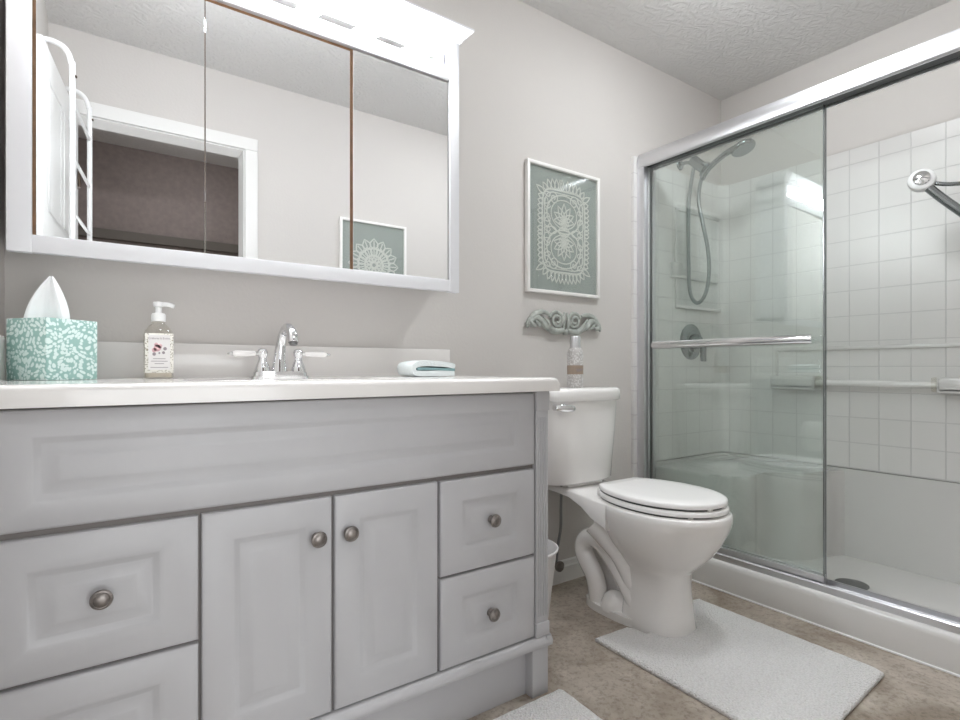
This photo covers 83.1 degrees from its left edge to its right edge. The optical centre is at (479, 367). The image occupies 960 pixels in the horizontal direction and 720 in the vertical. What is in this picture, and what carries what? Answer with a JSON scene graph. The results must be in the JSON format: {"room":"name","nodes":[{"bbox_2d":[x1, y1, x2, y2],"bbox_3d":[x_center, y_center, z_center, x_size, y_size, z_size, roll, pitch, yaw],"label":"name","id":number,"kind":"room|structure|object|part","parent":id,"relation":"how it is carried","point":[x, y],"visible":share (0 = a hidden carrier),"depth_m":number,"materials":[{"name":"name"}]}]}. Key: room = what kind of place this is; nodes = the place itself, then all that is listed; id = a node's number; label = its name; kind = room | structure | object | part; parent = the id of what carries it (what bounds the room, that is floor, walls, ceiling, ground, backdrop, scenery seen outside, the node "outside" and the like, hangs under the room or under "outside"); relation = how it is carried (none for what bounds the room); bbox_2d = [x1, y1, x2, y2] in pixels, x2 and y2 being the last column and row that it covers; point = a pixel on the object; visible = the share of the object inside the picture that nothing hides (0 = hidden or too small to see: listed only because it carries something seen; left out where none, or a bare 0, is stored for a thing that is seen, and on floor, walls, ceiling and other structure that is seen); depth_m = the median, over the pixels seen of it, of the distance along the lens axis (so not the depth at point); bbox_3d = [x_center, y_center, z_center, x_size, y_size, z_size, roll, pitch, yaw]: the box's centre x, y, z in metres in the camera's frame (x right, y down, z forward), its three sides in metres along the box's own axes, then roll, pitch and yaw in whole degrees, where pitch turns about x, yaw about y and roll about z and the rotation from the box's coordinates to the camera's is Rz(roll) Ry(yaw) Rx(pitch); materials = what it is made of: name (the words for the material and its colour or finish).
{"room":"bathroom","nodes":[
{"label":"bathroom","id":0,"kind":"room"},
{"bbox_2d":[0,0,4,336],"bbox_3d":[-0.690,-0.288,0.575,0.089,2.416,1.709,0,0,-35],"label":"wall","id":1,"kind":"structure","parent":0,"point":[2,2],"depth_m":1.27,"materials":[{"name":"grey paint"}]},
{"bbox_2d":[5,0,720,560],"bbox_3d":[0.078,-0.288,2.204,3.211,2.416,0.089,0,0,-35],"label":"wall","id":2,"kind":"structure","parent":0,"point":[534,85],"depth_m":2.15,"materials":[{"name":"grey paint"}]},
{"bbox_2d":[0,335,449,380],"bbox_3d":[-0.465,-0.019,1.418,1.240,0.100,0.576,0,0,-35],"label":"backsplash","id":3,"kind":"structure","parent":2,"relation":"attached to","point":[114,359],"depth_m":1.58,"materials":[{"name":"stone"}]},
{"bbox_2d":[6,0,474,293],"bbox_3d":[-0.576,-0.699,1.568,1.217,0.889,0.208,0,0,-35],"label":"medicine cabinet","id":4,"kind":"object","parent":2,"relation":"attached to","point":[303,139],"visible":1,"depth_m":1.45,"materials":[{"name":"white"}]},
{"bbox_3d":[-0.853,-0.625,1.308,0.338,0.657,0.009,0,0,-35],"label":"mirror door","id":5,"kind":"part","parent":4,"relation":"part of","materials":[{"name":"silver metal"}]},
{"bbox_3d":[-0.553,-0.624,1.518,0.391,0.654,0.009,0,0,-35],"label":"mirror door","id":6,"kind":"part","parent":4,"relation":"part of","materials":[{"name":"silver metal"}]},
{"bbox_2d":[270,0,443,64],"bbox_3d":[-0.552,-1.044,1.516,1.087,0.074,0.094,0,0,-35],"label":"light","id":7,"kind":"object","parent":4,"relation":"attached to","point":[346,17],"depth_m":1.66,"materials":[{"name":"white"}]},
{"bbox_3d":[-0.248,-0.627,1.729,0.333,0.661,0.009,0,0,-35],"label":"mirror door","id":8,"kind":"part","parent":4,"relation":"part of","materials":[{"name":"silver metal"}]},
{"bbox_3d":[-0.577,-1.122,1.569,1.217,0.044,0.206,0,0,-35],"label":"crown molding","id":9,"kind":"part","parent":4,"relation":"part of","materials":[{"name":"white"}]},
{"bbox_2d":[555,486,563,571],"bbox_3d":[0.323,0.657,2.250,0.054,0.383,0.117,0,0,-29],"label":"water supply line","id":10,"kind":"object","parent":2,"relation":"attached to","point":[559,565],"visible":0.7,"depth_m":2.24,"materials":[{"name":"grey"}]},
{"bbox_2d":[525,158,599,298],"bbox_3d":[0.363,-0.585,2.335,0.426,0.544,0.020,0,0,-35],"label":"picture frame","id":11,"kind":"object","parent":2,"relation":"attached to","point":[562,205],"visible":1,"depth_m":2.33,"materials":[{"name":"white"}]},
{"bbox_2d":[525,309,600,335],"bbox_3d":[0.369,-0.193,2.331,0.444,0.105,0.028,0,0,-35],"label":"plaque","id":12,"kind":"object","parent":2,"relation":"attached to","point":[535,316],"visible":1,"depth_m":2.31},
{"bbox_2d":[552,556,584,585],"bbox_3d":[0.298,0.875,2.293,1.046,0.091,0.016,0,0,-35],"label":"baseboard","id":13,"kind":"structure","parent":2,"relation":"attached to","point":[572,570],"depth_m":2.35,"materials":[{"name":"white paint"}]},
{"bbox_2d":[676,138,755,304],"bbox_3d":[1.150,-0.702,2.656,0.111,0.767,0.392,0,0,-35],"label":"shower","id":14,"kind":"object","parent":2,"relation":"attached to","point":[743,147],"visible":1,"depth_m":2.70,"materials":[{"name":"grey metal"}]},
{"bbox_3d":[1.071,-1.050,2.769,0.058,0.070,0.116,0,0,-35],"label":"wall arm","id":15,"kind":"part","parent":14,"relation":"part of","materials":[{"name":"grey metal"}]},
{"bbox_3d":[1.164,-0.996,2.636,0.033,0.120,0.208,0,0,-35],"label":"handle","id":16,"kind":"part","parent":14,"relation":"part of","materials":[{"name":"grey metal"}]},
{"bbox_2d":[648,105,825,584],"bbox_3d":[0.999,-0.080,2.250,0.075,1.742,0.763,0,0,-36],"label":"shower door","id":17,"kind":"structure","parent":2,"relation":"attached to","point":[806,338],"depth_m":2.10,"materials":[{"name":"grey metal"}]},
{"bbox_3d":[1.022,0.771,2.267,0.018,0.039,0.763,0,0,-36],"label":"rail","id":18,"kind":"part","parent":17,"relation":"part of","materials":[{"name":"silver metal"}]},
{"bbox_2d":[652,108,826,583],"bbox_3d":[1.064,-0.080,2.299,0.063,1.742,0.753,0,0,-36],"label":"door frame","id":19,"kind":"structure","parent":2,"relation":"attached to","point":[723,545],"depth_m":1.98,"materials":[{"name":"grey metal"}]},
{"bbox_3d":[1.046,0.771,2.286,0.018,0.039,0.753,0,0,-36],"label":"rail","id":20,"kind":"part","parent":19,"relation":"part of","materials":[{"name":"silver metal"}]},
{"bbox_2d":[637,28,959,634],"bbox_3d":[1.239,-0.113,1.974,0.089,1.829,1.583,0,0,-35],"label":"shower door frame","id":21,"kind":"object","parent":2,"relation":"attached to","point":[941,51],"visible":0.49,"depth_m":2.09,"materials":[{"name":"silver metal"}]},
{"bbox_2d":[467,576,959,719],"bbox_3d":[0.571,0.953,0.499,4.389,0.066,3.492,0,0,-35],"label":"floor","id":22,"kind":"structure","parent":0,"point":[611,686],"depth_m":1.62,"materials":[{"name":"tile"}]},
{"bbox_2d":[0,391,552,719],"bbox_3d":[-0.458,0.492,1.411,1.236,0.855,0.590,0,0,-35],"label":"vanity cabinet","id":23,"kind":"object","parent":22,"relation":"on","point":[358,558],"visible":0.98,"depth_m":1.11,"materials":[{"name":"paint"}]},
{"bbox_3d":[-0.670,0.638,0.948,0.316,0.225,0.017,0,0,-35],"label":"drawer","id":24,"kind":"part","parent":23,"relation":"part of","materials":[{"name":"paint"}]},
{"bbox_3d":[-0.670,0.400,0.948,0.316,0.237,0.017,0,0,-35],"label":"drawer","id":25,"kind":"part","parent":23,"relation":"part of","materials":[{"name":"paint"}]},
{"bbox_3d":[-0.652,0.397,0.933,0.035,0.035,0.028,0,0,-35],"label":"knob","id":26,"kind":"part","parent":23,"relation":"part of","materials":[{"name":"grey metal"}]},
{"bbox_3d":[-0.431,0.515,1.115,0.255,0.470,0.017,0,0,-35],"label":"cabinet door","id":27,"kind":"part","parent":23,"relation":"part of","materials":[{"name":"paint"}]},
{"bbox_3d":[-0.325,0.169,1.188,1.155,0.201,0.017,0,0,-35],"label":"false drawer","id":28,"kind":"part","parent":23,"relation":"part of","materials":[{"name":"paint"}]},
{"bbox_2d":[0,335,559,408],"bbox_3d":[-0.456,0.040,1.412,1.247,0.218,0.596,0,0,-35],"label":"countertop","id":29,"kind":"structure","parent":23,"relation":"on","point":[202,372],"depth_m":1.34,"materials":[{"name":"stone"}]},
{"bbox_2d":[6,276,96,379],"bbox_3d":[-0.953,-0.089,1.211,0.115,0.231,0.115,0,0,15],"label":"tissue box","id":30,"kind":"object","parent":29,"relation":"on","point":[44,344],"visible":1,"depth_m":1.17,"materials":[{"name":"teal cardboard"}]},
{"bbox_2d":[143,302,174,378],"bbox_3d":[-0.803,-0.070,1.357,0.068,0.193,0.047,0,0,-35],"label":"soap dispenser","id":31,"kind":"object","parent":29,"relation":"on","point":[158,347],"visible":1,"depth_m":1.34,"materials":[{"name":"clear plastic"}]},
{"bbox_2d":[143,329,173,378],"bbox_3d":[-0.805,-0.046,1.357,0.065,0.145,0.044,0,0,-35],"label":"bottle","id":32,"kind":"object","parent":31,"relation":"attached to","point":[158,347],"depth_m":1.34,"materials":[{"name":"clear plastic"}]},
{"bbox_2d":[150,347,167,367],"bbox_3d":[-0.791,-0.026,1.337,0.038,0.051,0.001,0,0,-35],"label":"print","id":33,"kind":"object","parent":31,"relation":"attached to","point":[158,355],"depth_m":1.34,"materials":[{"name":"grey paper"}]},
{"bbox_3d":[-0.791,-0.039,1.337,0.047,0.087,0.001,0,0,-35],"label":"label panel","id":34,"kind":"part","parent":31,"relation":"part of","materials":[{"name":"white paper"}]},
{"bbox_2d":[227,323,330,379],"bbox_3d":[-0.541,-0.046,1.500,0.282,0.157,0.134,0,0,-35],"label":"faucet","id":35,"kind":"object","parent":29,"relation":"on","point":[262,371],"visible":0.99,"depth_m":1.51,"materials":[{"name":"silver metal"}]},
{"bbox_3d":[-0.641,-0.039,1.473,0.062,0.019,0.019,0,0,-42],"label":"lever","id":36,"kind":"part","parent":35,"relation":"part of","materials":[{"name":"white ceramic"}]},
{"bbox_3d":[-0.563,0.021,1.532,0.160,0.023,0.058,0,0,-35],"label":"plate","id":37,"kind":"part","parent":35,"relation":"part of","materials":[{"name":"silver metal"}]},
{"bbox_3d":[-0.542,-0.055,1.497,0.050,0.138,0.129,0,0,-35],"label":"spout","id":38,"kind":"part","parent":35,"relation":"part of","materials":[{"name":"silver metal"}]},
{"bbox_3d":[-0.481,-0.039,1.584,0.062,0.019,0.019,0,0,-28],"label":"lever","id":39,"kind":"part","parent":35,"relation":"part of","materials":[{"name":"white ceramic"}]},
{"bbox_2d":[397,360,454,376],"bbox_3d":[-0.171,0.002,1.721,0.149,0.050,0.117,0,0,-32],"label":"folded washcloth","id":40,"kind":"object","parent":29,"relation":"on","point":[420,368],"visible":1,"depth_m":1.68,"materials":[{"name":"white fabric"}]},
{"bbox_3d":[-0.343,0.362,1.149,0.035,0.035,0.028,0,0,-35],"label":"knob","id":41,"kind":"part","parent":23,"relation":"part of","materials":[{"name":"grey metal"}]},
{"bbox_3d":[-0.284,0.362,1.189,0.035,0.035,0.028,0,0,-35],"label":"knob","id":42,"kind":"part","parent":23,"relation":"part of","materials":[{"name":"grey metal"}]},
{"bbox_3d":[-0.214,0.515,1.266,0.260,0.470,0.017,0,0,-35],"label":"cabinet door","id":43,"kind":"part","parent":23,"relation":"part of","materials":[{"name":"paint"}]},
{"bbox_3d":[-0.459,0.769,1.411,1.236,0.028,0.555,0,0,-35],"label":"molding","id":44,"kind":"part","parent":23,"relation":"part of","materials":[{"name":"paint"}]},
{"bbox_3d":[0.024,0.638,1.431,0.304,0.225,0.017,0,0,-35],"label":"drawer","id":45,"kind":"part","parent":23,"relation":"part of","materials":[{"name":"paint"}]},
{"bbox_3d":[0.024,0.400,1.431,0.304,0.237,0.017,0,0,-35],"label":"drawer","id":46,"kind":"part","parent":23,"relation":"part of","materials":[{"name":"paint"}]},
{"bbox_3d":[0.034,0.641,1.411,0.035,0.035,0.028,0,0,-35],"label":"knob","id":47,"kind":"part","parent":23,"relation":"part of","materials":[{"name":"grey metal"}]},
{"bbox_3d":[0.037,0.397,1.413,0.035,0.035,0.028,0,0,-35],"label":"knob","id":48,"kind":"part","parent":23,"relation":"part of","materials":[{"name":"grey metal"}]},
{"bbox_2d":[493,689,601,719],"bbox_3d":[0.054,0.912,1.099,0.790,0.015,0.523,0,0,-35],"label":"bath rug","id":49,"kind":"object","parent":22,"relation":"on","point":[558,704],"visible":1,"depth_m":1.43,"materials":[{"name":"white fabric"}]},
{"bbox_2d":[548,539,558,615],"bbox_3d":[0.141,0.768,1.880,0.262,0.304,0.262,0,0,-35],"label":"waste bin","id":50,"kind":"object","parent":22,"relation":"on","point":[553,548],"visible":0.1,"depth_m":1.83,"materials":[{"name":"white plastic"}]},
{"bbox_2d":[548,386,732,637],"bbox_3d":[0.562,0.500,2.020,0.448,0.839,0.728,0,0,-35],"label":"toilet","id":51,"kind":"object","parent":22,"relation":"on","point":[646,540],"visible":0.98,"depth_m":1.93,"materials":[{"name":"white ceramic"}]},
{"bbox_3d":[0.325,0.153,2.080,0.087,0.034,0.049,0,0,-18],"label":"flush handle","id":52,"kind":"part","parent":51,"relation":"part of","materials":[{"name":"silver metal"}]},
{"bbox_2d":[567,336,582,387],"bbox_3d":[0.391,-0.025,2.222,0.066,0.212,0.067,0,0,-35],"label":"spray can","id":53,"kind":"object","parent":51,"relation":"on","point":[575,353],"visible":1,"depth_m":2.20,"materials":[{"name":"silver metal"}]},
{"bbox_3d":[0.406,0.306,2.245,0.426,0.350,0.181,0,0,-35],"label":"tank","id":54,"kind":"part","parent":51,"relation":"part of","materials":[{"name":"white ceramic"}]},
{"bbox_3d":[0.410,0.106,2.239,0.448,0.051,0.195,0,0,-35],"label":"tank lid","id":55,"kind":"part","parent":51,"relation":"part of","materials":[{"name":"white ceramic"}]},
{"bbox_3d":[0.653,0.442,1.925,0.346,0.023,0.437,0,0,-35],"label":"lid","id":56,"kind":"part","parent":51,"relation":"part of","materials":[{"name":"white plastic"}]},
{"bbox_3d":[0.653,0.469,1.924,0.350,0.019,0.443,0,0,-35],"label":"seat","id":57,"kind":"part","parent":51,"relation":"part of","materials":[{"name":"white plastic"}]},
{"bbox_2d":[595,599,884,719],"bbox_3d":[0.799,0.912,1.708,0.590,0.015,0.658,0,0,-35],"label":"rug","id":58,"kind":"object","parent":22,"relation":"on","point":[740,667],"visible":0.88,"depth_m":1.63,"materials":[{"name":"white fabric"}]},
{"bbox_2d":[656,452,959,677],"bbox_3d":[1.497,0.693,2.163,0.750,0.459,1.598,0,0,-35],"label":"shower pan","id":59,"kind":"object","parent":22,"relation":"on","point":[896,536],"visible":0.77,"depth_m":2.34,"materials":[{"name":"plastic"}]},
{"bbox_3d":[1.269,0.672,2.579,0.596,0.397,0.602,0,0,-35],"label":"corner seat","id":60,"kind":"part","parent":59,"relation":"part of","materials":[{"name":"plastic"}]},
{"bbox_2d":[519,0,952,99],"bbox_3d":[0.571,-1.530,0.499,4.389,0.066,3.492,0,0,-35],"label":"ceiling","id":61,"kind":"structure","parent":0,"point":[722,49],"depth_m":2.38,"materials":[{"name":"white paint"}]},
{"bbox_2d":[721,0,959,184],"bbox_3d":[1.873,-0.288,2.357,0.089,2.416,1.709,0,0,-35],"label":"wall","id":62,"kind":"structure","parent":0,"point":[933,97],"depth_m":2.50,"materials":[{"name":"grey paint"}]},
{"bbox_2d":[631,117,959,482],"bbox_3d":[1.500,-0.047,2.166,0.778,1.934,1.598,0,0,-35],"label":"shower surround","id":63,"kind":"object","parent":62,"relation":"attached to","point":[893,250],"depth_m":2.59,"materials":[{"name":"tile"}]},
{"bbox_2d":[680,324,705,361],"bbox_3d":[1.121,-0.131,2.808,0.186,0.196,0.067,0,0,-35],"label":"shower valve","id":64,"kind":"object","parent":63,"relation":"attached to","point":[690,331],"visible":0.65,"depth_m":2.80,"materials":[{"name":"grey metal"}]},
{"bbox_3d":[1.127,-0.105,2.801,0.082,0.143,0.048,0,0,-35],"label":"handle","id":65,"kind":"part","parent":64,"relation":"part of","materials":[{"name":"grey metal"}]},
{"bbox_3d":[1.159,-0.561,2.869,0.402,0.513,0.013,0,0,-35],"label":"niche frame","id":66,"kind":"part","parent":63,"relation":"part of","materials":[{"name":"tile"}]},
{"bbox_3d":[1.542,0.071,2.656,0.074,0.064,0.205,0,0,-35],"label":"soap dish","id":67,"kind":"part","parent":63,"relation":"part of","materials":[{"name":"ceramic"}]},
{"bbox_3d":[1.872,-0.029,2.235,0.013,0.146,1.288,0,0,-35],"label":"panel molding","id":68,"kind":"part","parent":63,"relation":"part of","materials":[{"name":"tile"}]},
{"bbox_2d":[815,376,939,391],"bbox_3d":[1.728,0.068,2.380,0.063,0.060,0.458,0,0,-35],"label":"shower towel bar","id":69,"kind":"object","parent":63,"relation":"attached to","point":[931,384],"visible":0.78,"depth_m":2.35,"materials":[{"name":"white plastic"}]},
{"bbox_3d":[1.702,-0.721,2.088,0.062,0.088,0.088,0,0,-35],"label":"knob","id":70,"kind":"part","parent":63,"relation":"part of","materials":[{"name":"white plastic"}]},
{"bbox_3d":[1.924,-0.488,1.950,0.610,0.555,0.077,0,0,30],"label":"grab handle","id":71,"kind":"part","parent":63,"relation":"part of","materials":[{"name":"silver metal"}]},
{"bbox_3d":[1.922,-0.476,1.945,0.528,0.470,0.064,0,0,29],"label":"arm","id":72,"kind":"part","parent":63,"relation":"part of","materials":[{"name":"grey metal"}]},
{"bbox_3d":[1.929,-0.693,1.943,0.498,0.048,0.045,0,0,29],"label":"arm","id":73,"kind":"part","parent":63,"relation":"part of","materials":[{"name":"grey metal"}]},
{"bbox_3d":[1.901,0.071,2.141,0.074,0.064,0.136,0,0,-35],"label":"soap dish","id":74,"kind":"part","parent":63,"relation":"part of","materials":[{"name":"ceramic"}]}
]}

